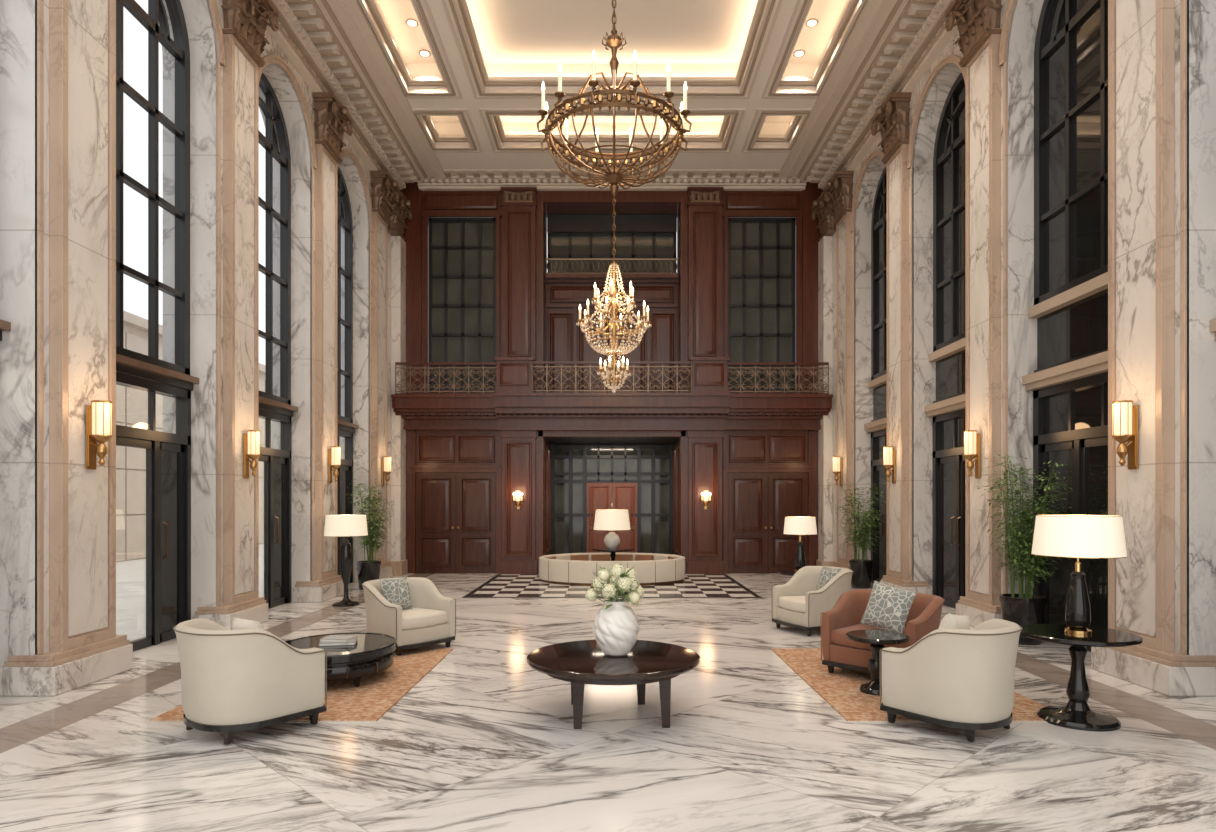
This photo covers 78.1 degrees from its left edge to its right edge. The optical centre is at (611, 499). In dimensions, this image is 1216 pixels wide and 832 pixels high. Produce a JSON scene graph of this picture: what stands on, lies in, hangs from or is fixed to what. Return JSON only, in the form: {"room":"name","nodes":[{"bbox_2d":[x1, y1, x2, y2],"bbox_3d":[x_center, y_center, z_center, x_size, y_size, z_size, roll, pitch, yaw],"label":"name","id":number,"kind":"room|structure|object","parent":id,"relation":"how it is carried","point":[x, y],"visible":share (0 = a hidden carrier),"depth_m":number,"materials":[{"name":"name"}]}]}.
{"room":"hotel lobby","nodes":[
{"label":"hotel lobby","id":0,"kind":"room"},
{"bbox_2d":[0,0,390,666],"bbox_3d":[-5.000,-2.650,8.450,0.700,8.500,15.900,0,0,0],"label":"wall","id":1,"kind":"structure","parent":0,"point":[203,18],"depth_m":8.93,"materials":[{"name":"white stone"}]},
{"bbox_2d":[0,319,10,340],"bbox_3d":[-5.055,0.075,5.200,0.290,3.050,1.850,0,0,0],"label":"door","id":2,"kind":"structure","parent":1,"relation":"in","point":[4,325],"depth_m":6.08,"materials":[{"name":"metal"}]},
{"bbox_2d":[0,0,132,696],"bbox_3d":[-4.758,-2.050,6.600,0.445,7.300,1.000,0,0,0],"label":"marble pilaster","id":3,"kind":"object","parent":1,"relation":"attached to","point":[85,648],"visible":1,"depth_m":6.45,"materials":[{"name":"beige stone"}]},
{"bbox_2d":[86,400,111,469],"bbox_3d":[-4.501,-0.570,6.600,0.178,0.600,0.156,0,0,0],"label":"wall sconce","id":4,"kind":"object","parent":3,"relation":"attached to","point":[99,413],"visible":1,"depth_m":6.56,"materials":[{"name":"gold metal"}]},
{"bbox_2d":[116,0,189,374],"bbox_3d":[-5.080,-3.797,8.000,0.120,4.695,1.850,0,0,0],"label":"window","id":5,"kind":"structure","parent":1,"relation":"in","point":[179,49],"depth_m":8.29,"materials":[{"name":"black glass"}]},
{"bbox_2d":[116,354,198,651],"bbox_3d":[-5.055,0.075,8.000,0.290,3.050,1.850,0,0,0],"label":"door","id":6,"kind":"structure","parent":1,"relation":"in","point":[168,455],"depth_m":8.46,"materials":[{"name":"metal"}]},
{"bbox_2d":[192,28,267,629],"bbox_3d":[-4.758,-2.050,9.400,0.445,7.300,1.000,0,0,0],"label":"marble pilaster","id":7,"kind":"object","parent":1,"relation":"attached to","point":[241,598],"visible":0.92,"depth_m":9.22,"materials":[{"name":"beige stone"}]},
{"bbox_2d":[221,0,278,66],"bbox_3d":[-4.537,-6.015,9.400,0.507,0.770,0.944,0,0,0],"label":"pilaster capital","id":8,"kind":"object","parent":7,"relation":"on","point":[248,19],"visible":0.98,"depth_m":9.38,"materials":[{"name":"stone"}]},
{"bbox_2d":[243,430,260,478],"bbox_3d":[-4.501,-0.570,9.400,0.178,0.600,0.156,0,0,0],"label":"wall sconce","id":9,"kind":"object","parent":7,"relation":"attached to","point":[251,440],"visible":1,"depth_m":9.35,"materials":[{"name":"white glass"}]},
{"bbox_2d":[259,72,290,404],"bbox_3d":[-5.080,-3.797,10.800,0.120,4.695,1.850,0,0,0],"label":"window","id":10,"kind":"structure","parent":1,"relation":"in","point":[271,108],"depth_m":11.27,"materials":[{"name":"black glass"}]},
{"bbox_2d":[259,396,297,608],"bbox_3d":[-5.055,0.075,10.800,0.290,3.050,1.850,0,0,0],"label":"door","id":11,"kind":"structure","parent":1,"relation":"in","point":[277,463],"depth_m":11.38,"materials":[{"name":"metal"}]},
{"bbox_2d":[293,144,343,602],"bbox_3d":[-4.758,-2.050,12.200,0.445,7.300,1.000,0,0,0],"label":"marble pilaster","id":12,"kind":"object","parent":1,"relation":"attached to","point":[327,584],"visible":0.91,"depth_m":11.96,"materials":[{"name":"beige stone"}]},
{"bbox_2d":[313,92,352,163],"bbox_3d":[-4.537,-6.015,12.200,0.507,0.770,0.944,0,0,0],"label":"pilaster capital","id":13,"kind":"object","parent":12,"relation":"on","point":[331,117],"visible":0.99,"depth_m":11.94,"materials":[{"name":"stone"}]},
{"bbox_2d":[328,446,340,482],"bbox_3d":[-4.501,-0.570,12.200,0.178,0.600,0.156,0,0,0],"label":"wall sconce","id":14,"kind":"object","parent":12,"relation":"attached to","point":[334,454],"visible":1,"depth_m":12.15,"materials":[{"name":"white glass"}]},
{"bbox_2d":[338,167,352,422],"bbox_3d":[-5.080,-3.797,13.600,0.120,4.695,1.850,0,0,0],"label":"window","id":15,"kind":"structure","parent":1,"relation":"in","point":[344,206],"depth_m":14.41,"materials":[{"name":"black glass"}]},
{"bbox_2d":[338,419,357,582],"bbox_3d":[-5.055,0.075,13.600,0.290,3.050,1.850,0,0,0],"label":"door","id":16,"kind":"structure","parent":1,"relation":"in","point":[346,430],"depth_m":14.27,"materials":[{"name":"metal"}]},
{"bbox_2d":[266,0,445,190],"bbox_3d":[-4.135,-6.680,8.269,1.170,0.560,15.538,0,0,0],"label":"crown molding","id":17,"kind":"structure","parent":1,"relation":"attached to","point":[332,46],"depth_m":12.03,"materials":[{"name":"paint"}]},
{"bbox_2d":[354,208,392,582],"bbox_3d":[-4.758,-2.050,15.000,0.445,7.300,1.000,0,0,0],"label":"marble pilaster","id":18,"kind":"object","parent":1,"relation":"attached to","point":[380,227],"visible":0.66,"depth_m":14.78,"materials":[{"name":"beige stone"}]},
{"bbox_2d":[370,171,399,224],"bbox_3d":[-4.537,-6.015,15.000,0.507,0.770,0.944,0,0,0],"label":"pilaster capital","id":19,"kind":"object","parent":18,"relation":"on","point":[383,187],"visible":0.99,"depth_m":14.72,"materials":[{"name":"stone"}]},
{"bbox_2d":[382,456,390,486],"bbox_3d":[-4.501,-0.570,15.000,0.178,0.600,0.156,0,0,0],"label":"wall sconce","id":20,"kind":"object","parent":18,"relation":"attached to","point":[386,462],"visible":1,"depth_m":14.96,"materials":[{"name":"white glass"}]},
{"bbox_2d":[390,236,407,574],"bbox_3d":[-4.580,-2.010,16.140,0.240,7.220,0.480,0,0,0],"label":"pilaster","id":21,"kind":"object","parent":1,"relation":"attached to","point":[399,562],"visible":0.88,"depth_m":15.95,"materials":[{"name":"stone"}]},
{"bbox_2d":[388,192,412,239],"bbox_3d":[-4.537,-6.015,16.000,0.507,0.770,0.944,0,0,0],"label":"pilaster capital","id":22,"kind":"object","parent":21,"relation":"on","point":[398,217],"visible":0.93,"depth_m":15.85,"materials":[{"name":"stone"}]},
{"bbox_2d":[0,573,1215,831],"bbox_3d":[0.000,1.700,9.950,10.800,0.200,20.900,0,0,0],"label":"floor","id":23,"kind":"structure","parent":0,"point":[486,740],"depth_m":4.70,"materials":[{"name":"stone"}]},
{"bbox_2d":[148,648,452,722],"bbox_3d":[-2.520,1.594,6.720,1.640,0.012,2.670,0,0,0],"label":"area rug","id":24,"kind":"object","parent":23,"relation":"on","point":[379,692],"visible":0.43,"depth_m":6.20,"materials":[{"name":"orange carpet"}]},
{"bbox_2d":[173,618,326,744],"bbox_3d":[-2.562,1.214,5.247,0.859,0.746,0.852,0,0,36],"label":"armchair","id":25,"kind":"object","parent":24,"relation":"on","point":[232,681],"visible":1,"depth_m":4.92,"materials":[{"name":"beige fabric"}]},
{"bbox_2d":[232,617,263,629],"bbox_3d":[-2.640,1.020,5.480,0.330,0.317,0.178,0,0,36],"label":"throw pillow","id":26,"kind":"object","parent":25,"relation":"on","point":[238,623],"visible":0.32,"depth_m":5.41,"materials":[{"name":"beige fabric"}]},
{"bbox_2d":[285,632,396,686],"bbox_3d":[-2.450,1.431,6.680,1.020,0.312,1.120,0,0,0],"label":"coffee table","id":27,"kind":"object","parent":24,"relation":"on","point":[373,653],"visible":0.61,"depth_m":6.44,"materials":[{"name":"black paint"}]},
{"bbox_2d":[319,635,357,645],"bbox_3d":[-2.440,1.252,6.700,0.320,0.053,0.249,0,0,-6],"label":"stacked books","id":28,"kind":"object","parent":27,"relation":"on","point":[331,640],"visible":1,"depth_m":6.62,"materials":[{"name":"white paper"}]},
{"bbox_2d":[362,577,455,655],"bbox_3d":[-2.243,1.239,8.122,0.857,0.722,0.847,0,0,38],"label":"armchair","id":29,"kind":"object","parent":24,"relation":"on","point":[431,620],"visible":0.83,"depth_m":7.90,"materials":[{"name":"beige fabric"}]},
{"bbox_2d":[379,577,412,608],"bbox_3d":[-2.360,1.030,8.200,0.183,0.346,0.360,0,0,38],"label":"throw pillow","id":30,"kind":"object","parent":29,"relation":"on","point":[395,591],"visible":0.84,"depth_m":8.15,"materials":[{"name":"grey fabric"}]},
{"bbox_2d":[324,515,367,606],"bbox_3d":[-4.060,0.915,11.450,0.632,1.370,0.632,0,0,0],"label":"floor lamp","id":31,"kind":"object","parent":23,"relation":"on","point":[335,525],"visible":1,"depth_m":11.30,"materials":[{"name":"white fabric"}]},
{"bbox_2d":[348,478,394,589],"bbox_3d":[-4.347,0.601,13.475,0.891,1.998,0.936,0,0,0],"label":"bamboo","id":32,"kind":"object","parent":23,"relation":"on","point":[368,570],"visible":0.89,"depth_m":13.40,"materials":[{"name":"green plant"}]},
{"bbox_2d":[462,574,761,597],"bbox_3d":[0.000,1.597,14.180,4.900,0.006,3.840,0,0,0],"label":"inlay","id":33,"kind":"object","parent":23,"relation":"on","point":[500,585],"visible":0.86,"depth_m":13.51,"materials":[{"name":"tile"}]},
{"bbox_2d":[539,553,684,585],"bbox_3d":[0.000,1.358,15.000,2.920,0.473,2.320,0,0,0],"label":"banquette","id":34,"kind":"object","parent":33,"relation":"on","point":[577,569],"visible":0.87,"depth_m":14.16,"materials":[{"name":"beige leather"}]},
{"bbox_2d":[592,547,633,560],"bbox_3d":[0.020,1.284,15.000,0.840,0.620,0.840,0,0,0],"label":"pedestal side table","id":35,"kind":"object","parent":33,"relation":"on","point":[618,549],"visible":0.52,"depth_m":14.76,"materials":[{"name":"black paint"}]},
{"bbox_2d":[593,509,629,548],"bbox_3d":[0.000,0.582,15.000,0.744,0.783,0.745,0,0,0],"label":"table lamp","id":36,"kind":"object","parent":35,"relation":"on","point":[611,520],"visible":1,"depth_m":14.74,"materials":[{"name":"white fabric"}]},
{"bbox_2d":[527,640,699,728],"bbox_3d":[0.010,1.370,5.530,1.270,0.460,1.270,0,0,0],"label":"coffee table","id":37,"kind":"object","parent":23,"relation":"on","point":[580,663],"visible":0.89,"depth_m":5.26,"materials":[{"name":"brown wood"}]},
{"bbox_2d":[593,599,639,656],"bbox_3d":[0.030,0.940,5.530,0.346,0.400,0.346,0,0,0],"label":"ceramic vase","id":38,"kind":"object","parent":37,"relation":"on","point":[616,628],"visible":0.96,"depth_m":5.41,"materials":[{"name":"white ceramic"}]},
{"bbox_2d":[585,563,644,609],"bbox_3d":[0.021,0.716,5.530,0.441,0.509,0.417,0,0,0],"label":"flower bouquet","id":39,"kind":"object","parent":38,"relation":"in","point":[612,584],"visible":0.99,"depth_m":5.46,"materials":[{"name":"beige plant"}]},
{"bbox_2d":[778,570,795,575],"bbox_3d":[2.740,1.325,11.000,0.600,0.550,0.600,0,0,0],"label":"pedestal side table","id":40,"kind":"object","parent":23,"relation":"on","point":[782,572],"visible":0.11,"depth_m":10.87,"materials":[{"name":"black paint"}]},
{"bbox_2d":[783,516,816,571],"bbox_3d":[2.760,0.648,11.000,0.484,0.803,0.485,0,0,0],"label":"table lamp","id":41,"kind":"object","parent":40,"relation":"on","point":[796,525],"visible":0.91,"depth_m":10.85,"materials":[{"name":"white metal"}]},
{"bbox_2d":[771,566,852,635],"bbox_3d":[2.503,1.222,9.221,0.858,0.757,0.830,0,0,-22],"label":"armchair","id":42,"kind":"object","parent":23,"relation":"on","point":[798,603],"visible":0.76,"depth_m":8.99,"materials":[{"name":"beige fabric"}]},
{"bbox_2d":[817,566,841,589],"bbox_3d":[2.660,1.000,9.190,0.176,0.349,0.360,0,0,-22],"label":"throw pillow","id":43,"kind":"object","parent":42,"relation":"on","point":[826,574],"visible":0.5,"depth_m":9.17,"materials":[{"name":"grey fabric"}]},
{"bbox_2d":[835,483,885,588],"bbox_3d":[4.540,0.634,13.699,0.937,1.932,0.901,0,0,34],"label":"bamboo","id":44,"kind":"object","parent":23,"relation":"on","point":[861,578],"visible":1,"depth_m":13.62,"materials":[{"name":"green plant"}]},
{"bbox_2d":[771,648,1046,722],"bbox_3d":[2.520,1.594,6.720,1.640,0.012,2.670,0,0,0],"label":"area rug","id":45,"kind":"object","parent":23,"relation":"on","point":[840,689],"visible":0.38,"depth_m":6.19,"materials":[{"name":"orange carpet"}]},
{"bbox_2d":[846,630,909,695],"bbox_3d":[2.200,1.352,6.220,0.500,0.470,0.500,0,0,0],"label":"pedestal side table","id":46,"kind":"object","parent":45,"relation":"on","point":[877,639],"visible":0.81,"depth_m":6.17,"materials":[{"name":"black paint"}]},
{"bbox_2d":[820,589,944,672],"bbox_3d":[2.503,1.230,6.883,0.947,0.713,0.866,0,0,44],"label":"leather armchair","id":47,"kind":"object","parent":45,"relation":"on","point":[924,615],"visible":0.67,"depth_m":6.86,"materials":[{"name":"leather"}]},
{"bbox_2d":[860,580,916,632],"bbox_3d":[2.500,0.980,6.800,0.201,0.466,0.482,0,0,-40],"label":"throw pillow","id":48,"kind":"object","parent":47,"relation":"on","point":[888,607],"visible":0.97,"depth_m":6.74,"materials":[{"name":"grey fabric"}]},
{"bbox_2d":[879,619,1022,741],"bbox_3d":[2.412,1.218,5.277,0.789,0.739,0.816,0,0,-36],"label":"armchair","id":49,"kind":"object","parent":45,"relation":"on","point":[964,679],"visible":1,"depth_m":4.97,"materials":[{"name":"beige fabric"}]},
{"bbox_2d":[938,613,970,628],"bbox_3d":[2.520,1.000,5.560,0.370,0.360,0.178,0,0,-40],"label":"throw pillow","id":50,"kind":"object","parent":49,"relation":"on","point":[949,620],"visible":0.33,"depth_m":5.47,"materials":[{"name":"beige fabric"}]},
{"bbox_2d":[976,451,1072,644],"bbox_3d":[4.606,0.529,8.481,1.000,2.143,0.951,0,0,16],"label":"potted plant","id":51,"kind":"object","parent":23,"relation":"on","point":[1022,609],"visible":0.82,"depth_m":8.38,"materials":[{"name":"green plant"}]},
{"bbox_2d":[1020,624,1142,731],"bbox_3d":[3.380,1.280,5.440,0.770,0.640,0.770,0,0,0],"label":"pedestal side table","id":52,"kind":"object","parent":23,"relation":"on","point":[1077,714],"visible":0.96,"depth_m":5.37,"materials":[{"name":"black paint"}]},
{"bbox_2d":[1031,515,1127,633],"bbox_3d":[3.380,0.535,5.440,0.594,0.848,0.595,0,0,0],"label":"table lamp","id":53,"kind":"object","parent":52,"relation":"on","point":[1068,536],"visible":1,"depth_m":5.27,"materials":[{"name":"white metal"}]},
{"bbox_2d":[391,182,832,573],"bbox_3d":[0.000,-2.700,16.510,9.400,8.600,1.980,0,0,0],"label":"wall","id":54,"kind":"structure","parent":0,"point":[502,434],"depth_m":16.32,"materials":[{"name":"brown wood"}]},
{"bbox_2d":[416,473,495,572],"bbox_3d":[-3.400,0.500,16.323,1.740,2.180,0.144,0,0,0],"label":"door","id":55,"kind":"structure","parent":54,"relation":"in","point":[456,512],"depth_m":16.32,"materials":[{"name":"brown wood"}]},
{"bbox_2d":[428,218,495,392],"bbox_3d":[-3.275,-4.265,16.470,1.490,3.830,0.100,0,0,0],"label":"window","id":56,"kind":"structure","parent":54,"relation":"in","point":[461,251],"depth_m":16.50,"materials":[{"name":"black glass"}]},
{"bbox_2d":[512,491,522,508],"bbox_3d":[-2.020,0.000,16.138,0.240,0.400,0.163,0,0,0],"label":"candle sconce","id":57,"kind":"object","parent":54,"relation":"attached to","point":[517,495],"visible":1,"depth_m":16.09,"materials":[{"name":"gold metal"}]},
{"bbox_2d":[395,357,828,393],"bbox_3d":[0.000,-2.585,15.735,9.120,0.770,0.390,0,0,0],"label":"balcony railing","id":58,"kind":"object","parent":54,"relation":"on","point":[513,374],"visible":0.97,"depth_m":15.65,"materials":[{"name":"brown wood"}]},
{"bbox_2d":[547,214,676,272],"bbox_3d":[0.000,-5.755,17.210,2.960,1.510,0.220,0,0,0],"label":"window","id":59,"kind":"structure","parent":54,"relation":"in","point":[569,235],"depth_m":17.22,"materials":[{"name":"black glass"}]},
{"bbox_2d":[545,258,678,279],"bbox_3d":[0.000,-5.176,16.770,2.960,0.451,0.180,0,0,0],"label":"gallery railing","id":60,"kind":"object","parent":54,"relation":"attached to","point":[549,276],"visible":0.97,"depth_m":16.73,"materials":[{"name":"metal"}]},
{"bbox_2d":[418,170,805,190],"bbox_3d":[0.000,-6.900,16.040,8.400,0.280,0.720,0,0,0],"label":"crown molding","id":61,"kind":"structure","parent":54,"relation":"attached to","point":[455,180],"depth_m":16.16,"materials":[{"name":"paint"}]},
{"bbox_2d":[701,491,711,508],"bbox_3d":[2.020,0.000,16.138,0.240,0.400,0.163,0,0,0],"label":"wall sconce","id":62,"kind":"object","parent":54,"relation":"attached to","point":[705,495],"visible":1,"depth_m":16.09,"materials":[{"name":"gold metal"}]},
{"bbox_2d":[728,218,795,392],"bbox_3d":[3.275,-4.265,16.470,1.490,3.830,0.100,0,0,0],"label":"window","id":63,"kind":"structure","parent":54,"relation":"in","point":[761,251],"depth_m":16.50,"materials":[{"name":"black glass"}]},
{"bbox_2d":[728,473,807,572],"bbox_3d":[3.400,0.500,16.323,1.740,2.180,0.144,0,0,0],"label":"door","id":64,"kind":"structure","parent":54,"relation":"in","point":[759,504],"depth_m":16.32,"materials":[{"name":"brown wood"}]},
{"bbox_2d":[356,0,867,169],"bbox_3d":[0.000,-7.240,10.700,10.600,0.620,11.400,0,0,0],"label":"ceiling","id":65,"kind":"structure","parent":0,"point":[475,100],"depth_m":12.70,"materials":[{"name":"paint"}]},
{"bbox_2d":[405,18,418,26],"bbox_3d":[-3.120,-7.442,11.700,0.200,0.016,0.200,0,0,0],"label":"recessed light","id":66,"kind":"object","parent":65,"relation":"in","point":[410,22],"visible":1,"depth_m":11.68,"materials":[{"name":"paint"}]},
{"bbox_2d":[419,49,430,56],"bbox_3d":[-3.120,-7.442,12.500,0.200,0.016,0.200,0,0,0],"label":"recessed light","id":67,"kind":"object","parent":65,"relation":"in","point":[424,53],"visible":1,"depth_m":12.49,"materials":[{"name":"paint"}]},
{"bbox_2d":[576,4,651,392],"bbox_3d":[0.030,-4.513,11.000,1.085,5.874,1.089,0,0,0],"label":"crystal chandelier","id":68,"kind":"object","parent":65,"relation":"hanging from","point":[613,307],"visible":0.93,"depth_m":10.93,"materials":[{"name":"gold metal"}]},
{"bbox_2d":[537,0,691,195],"bbox_3d":[0.020,-5.155,7.000,1.409,4.630,1.411,0,0,30],"label":"ring chandelier","id":69,"kind":"object","parent":65,"relation":"hanging from","point":[613,175],"visible":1,"depth_m":6.83,"materials":[{"name":"brown metal"}]},
{"bbox_2d":[793,49,804,56],"bbox_3d":[3.120,-7.442,12.500,0.200,0.016,0.200,0,0,0],"label":"recessed light","id":70,"kind":"object","parent":65,"relation":"in","point":[798,53],"visible":1,"depth_m":12.49,"materials":[{"name":"paint"}]},
{"bbox_2d":[805,18,818,26],"bbox_3d":[3.120,-7.442,11.700,0.200,0.016,0.200,0,0,0],"label":"recessed light","id":71,"kind":"object","parent":65,"relation":"in","point":[812,22],"visible":1,"depth_m":11.68,"materials":[{"name":"paint"}]},
{"bbox_2d":[544,438,679,555],"bbox_3d":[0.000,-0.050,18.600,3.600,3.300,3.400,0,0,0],"label":"door frame","id":72,"kind":"structure","parent":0,"point":[547,441],"depth_m":18.98,"materials":[{"name":"brown wood"}]},
{"bbox_2d":[551,444,672,554],"bbox_3d":[0.000,0.060,20.005,3.230,3.080,0.150,0,0,0],"label":"door","id":73,"kind":"structure","parent":72,"relation":"in","point":[586,478],"depth_m":19.96,"materials":[{"name":"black glass"}]},
{"bbox_2d":[833,0,1215,654],"bbox_3d":[5.000,-2.650,8.450,0.700,8.500,15.900,0,0,0],"label":"wall","id":74,"kind":"structure","parent":0,"point":[1019,18],"depth_m":8.93,"materials":[{"name":"white stone"}]},
{"bbox_2d":[816,236,833,566],"bbox_3d":[4.580,-2.010,16.140,0.240,7.220,0.480,0,0,0],"label":"pilaster","id":75,"kind":"object","parent":74,"relation":"attached to","point":[825,245],"visible":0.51,"depth_m":15.95,"materials":[{"name":"stone"}]},
{"bbox_2d":[811,192,835,239],"bbox_3d":[4.537,-6.015,16.000,0.507,0.770,0.944,0,0,0],"label":"pilaster capital","id":76,"kind":"object","parent":75,"relation":"on","point":[825,217],"visible":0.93,"depth_m":15.85,"materials":[{"name":"stone"}]},
{"bbox_2d":[831,208,854,568],"bbox_3d":[4.758,-2.050,15.000,0.445,7.300,1.000,0,0,0],"label":"marble pilaster","id":77,"kind":"object","parent":74,"relation":"attached to","point":[843,227],"visible":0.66,"depth_m":14.78,"materials":[{"name":"beige stone"}]},
{"bbox_2d":[833,456,841,486],"bbox_3d":[4.501,-0.570,15.000,0.178,0.600,0.156,0,0,0],"label":"wall sconce","id":78,"kind":"object","parent":77,"relation":"attached to","point":[837,462],"visible":1,"depth_m":14.96,"materials":[{"name":"white glass"}]},
{"bbox_2d":[824,171,853,224],"bbox_3d":[4.537,-6.015,15.000,0.507,0.770,0.944,0,0,0],"label":"pilaster capital","id":79,"kind":"object","parent":77,"relation":"on","point":[840,187],"visible":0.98,"depth_m":14.72,"materials":[{"name":"stone"}]},
{"bbox_2d":[778,0,957,190],"bbox_3d":[4.135,-6.680,8.231,1.170,0.560,15.538,0,0,0],"label":"crown molding","id":80,"kind":"structure","parent":74,"relation":"attached to","point":[891,46],"depth_m":12.03,"materials":[{"name":"paint"}]},
{"bbox_2d":[864,418,885,582],"bbox_3d":[5.040,0.065,13.600,0.320,3.070,1.850,0,0,0],"label":"door","id":81,"kind":"structure","parent":74,"relation":"in","point":[877,428],"depth_m":14.22,"materials":[{"name":"paint"}]},
{"bbox_2d":[868,167,885,421],"bbox_3d":[5.045,-3.808,13.600,0.190,4.675,1.850,0,0,0],"label":"window","id":82,"kind":"structure","parent":74,"relation":"in","point":[878,224],"depth_m":14.24,"materials":[{"name":"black glass"}]},
{"bbox_2d":[880,144,930,593],"bbox_3d":[4.758,-2.050,12.200,0.445,7.300,1.000,0,0,0],"label":"marble pilaster","id":83,"kind":"object","parent":74,"relation":"attached to","point":[897,173],"visible":0.84,"depth_m":11.96,"materials":[{"name":"beige stone"}]},
{"bbox_2d":[883,446,895,482],"bbox_3d":[4.501,-0.570,12.200,0.178,0.600,0.156,0,0,0],"label":"wall sconce","id":84,"kind":"object","parent":83,"relation":"attached to","point":[889,454],"visible":1,"depth_m":12.15,"materials":[{"name":"white glass"}]},
{"bbox_2d":[871,92,910,163],"bbox_3d":[4.537,-6.015,12.200,0.507,0.770,0.944,0,0,0],"label":"pilaster capital","id":85,"kind":"object","parent":83,"relation":"on","point":[892,117],"visible":0.95,"depth_m":11.94,"materials":[{"name":"stone"}]},
{"bbox_2d":[924,394,964,608],"bbox_3d":[5.040,0.065,10.800,0.320,3.070,1.850,0,0,0],"label":"door","id":86,"kind":"structure","parent":74,"relation":"in","point":[948,415],"depth_m":11.24,"materials":[{"name":"paint"}]},
{"bbox_2d":[929,72,964,402],"bbox_3d":[5.045,-3.808,10.800,0.190,4.675,1.850,0,0,0],"label":"window","id":87,"kind":"structure","parent":74,"relation":"in","point":[948,353],"depth_m":11.24,"materials":[{"name":"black glass"}]},
{"bbox_2d":[956,28,1007,627],"bbox_3d":[4.758,-2.050,9.400,0.445,7.300,1.000,0,0,0],"label":"marble pilaster","id":88,"kind":"object","parent":74,"relation":"attached to","point":[981,601],"visible":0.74,"depth_m":9.23,"materials":[{"name":"beige stone"}]},
{"bbox_2d":[963,430,980,478],"bbox_3d":[4.501,-0.570,9.400,0.178,0.600,0.156,0,0,0],"label":"wall sconce","id":89,"kind":"object","parent":88,"relation":"attached to","point":[972,440],"visible":1,"depth_m":9.35,"materials":[{"name":"white glass"}]},
{"bbox_2d":[945,0,1002,66],"bbox_3d":[4.537,-6.015,9.400,0.507,0.770,0.944,0,0,0],"label":"pilaster capital","id":90,"kind":"object","parent":88,"relation":"on","point":[975,19],"visible":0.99,"depth_m":9.37,"materials":[{"name":"stone"}]},
{"bbox_2d":[1022,351,1107,651],"bbox_3d":[5.040,0.065,8.000,0.320,3.070,1.850,0,0,0],"label":"door","id":91,"kind":"structure","parent":74,"relation":"in","point":[1070,399],"depth_m":8.20,"materials":[{"name":"paint"}]},
{"bbox_2d":[1028,0,1107,372],"bbox_3d":[5.045,-3.808,8.000,0.190,4.675,1.850,0,0,0],"label":"window","id":92,"kind":"structure","parent":74,"relation":"in","point":[1070,308],"depth_m":8.27,"materials":[{"name":"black glass"}]},
{"bbox_2d":[1091,0,1215,696],"bbox_3d":[4.758,-2.050,6.600,0.445,7.300,1.000,0,0,0],"label":"marble pilaster","id":93,"kind":"object","parent":74,"relation":"attached to","point":[1141,33],"visible":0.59,"depth_m":6.45,"materials":[{"name":"beige stone"}]},
{"bbox_2d":[1112,400,1137,469],"bbox_3d":[4.501,-0.570,6.600,0.178,0.600,0.156,0,0,0],"label":"wall sconce","id":94,"kind":"object","parent":93,"relation":"attached to","point":[1124,413],"visible":1,"depth_m":6.56,"materials":[{"name":"gold metal"}]},
{"bbox_2d":[1210,318,1215,340],"bbox_3d":[5.040,0.065,5.200,0.320,3.070,1.850,0,0,0],"label":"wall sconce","id":95,"kind":"structure","parent":74,"relation":"in","point":[1212,321],"depth_m":6.10,"materials":[{"name":"glass"}]},
{"label":"outside","id":96,"kind":"structure","parent":0,"visible":0},
{"bbox_2d":[116,544,263,640],"bbox_3d":[-14.725,1.740,11.000,18.550,0.220,46.000,0,0,0],"label":"pavement","id":97,"kind":"structure","parent":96,"point":[131,574],"depth_m":12.94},
{"bbox_2d":[116,310,264,561],"bbox_3d":[-13.225,-1.660,11.000,0.950,6.580,46.000,0,0,0],"label":"wall","id":98,"kind":"structure","parent":97,"relation":"on","point":[131,404],"depth_m":20.33,"materials":[{"name":"stone"}]}
]}

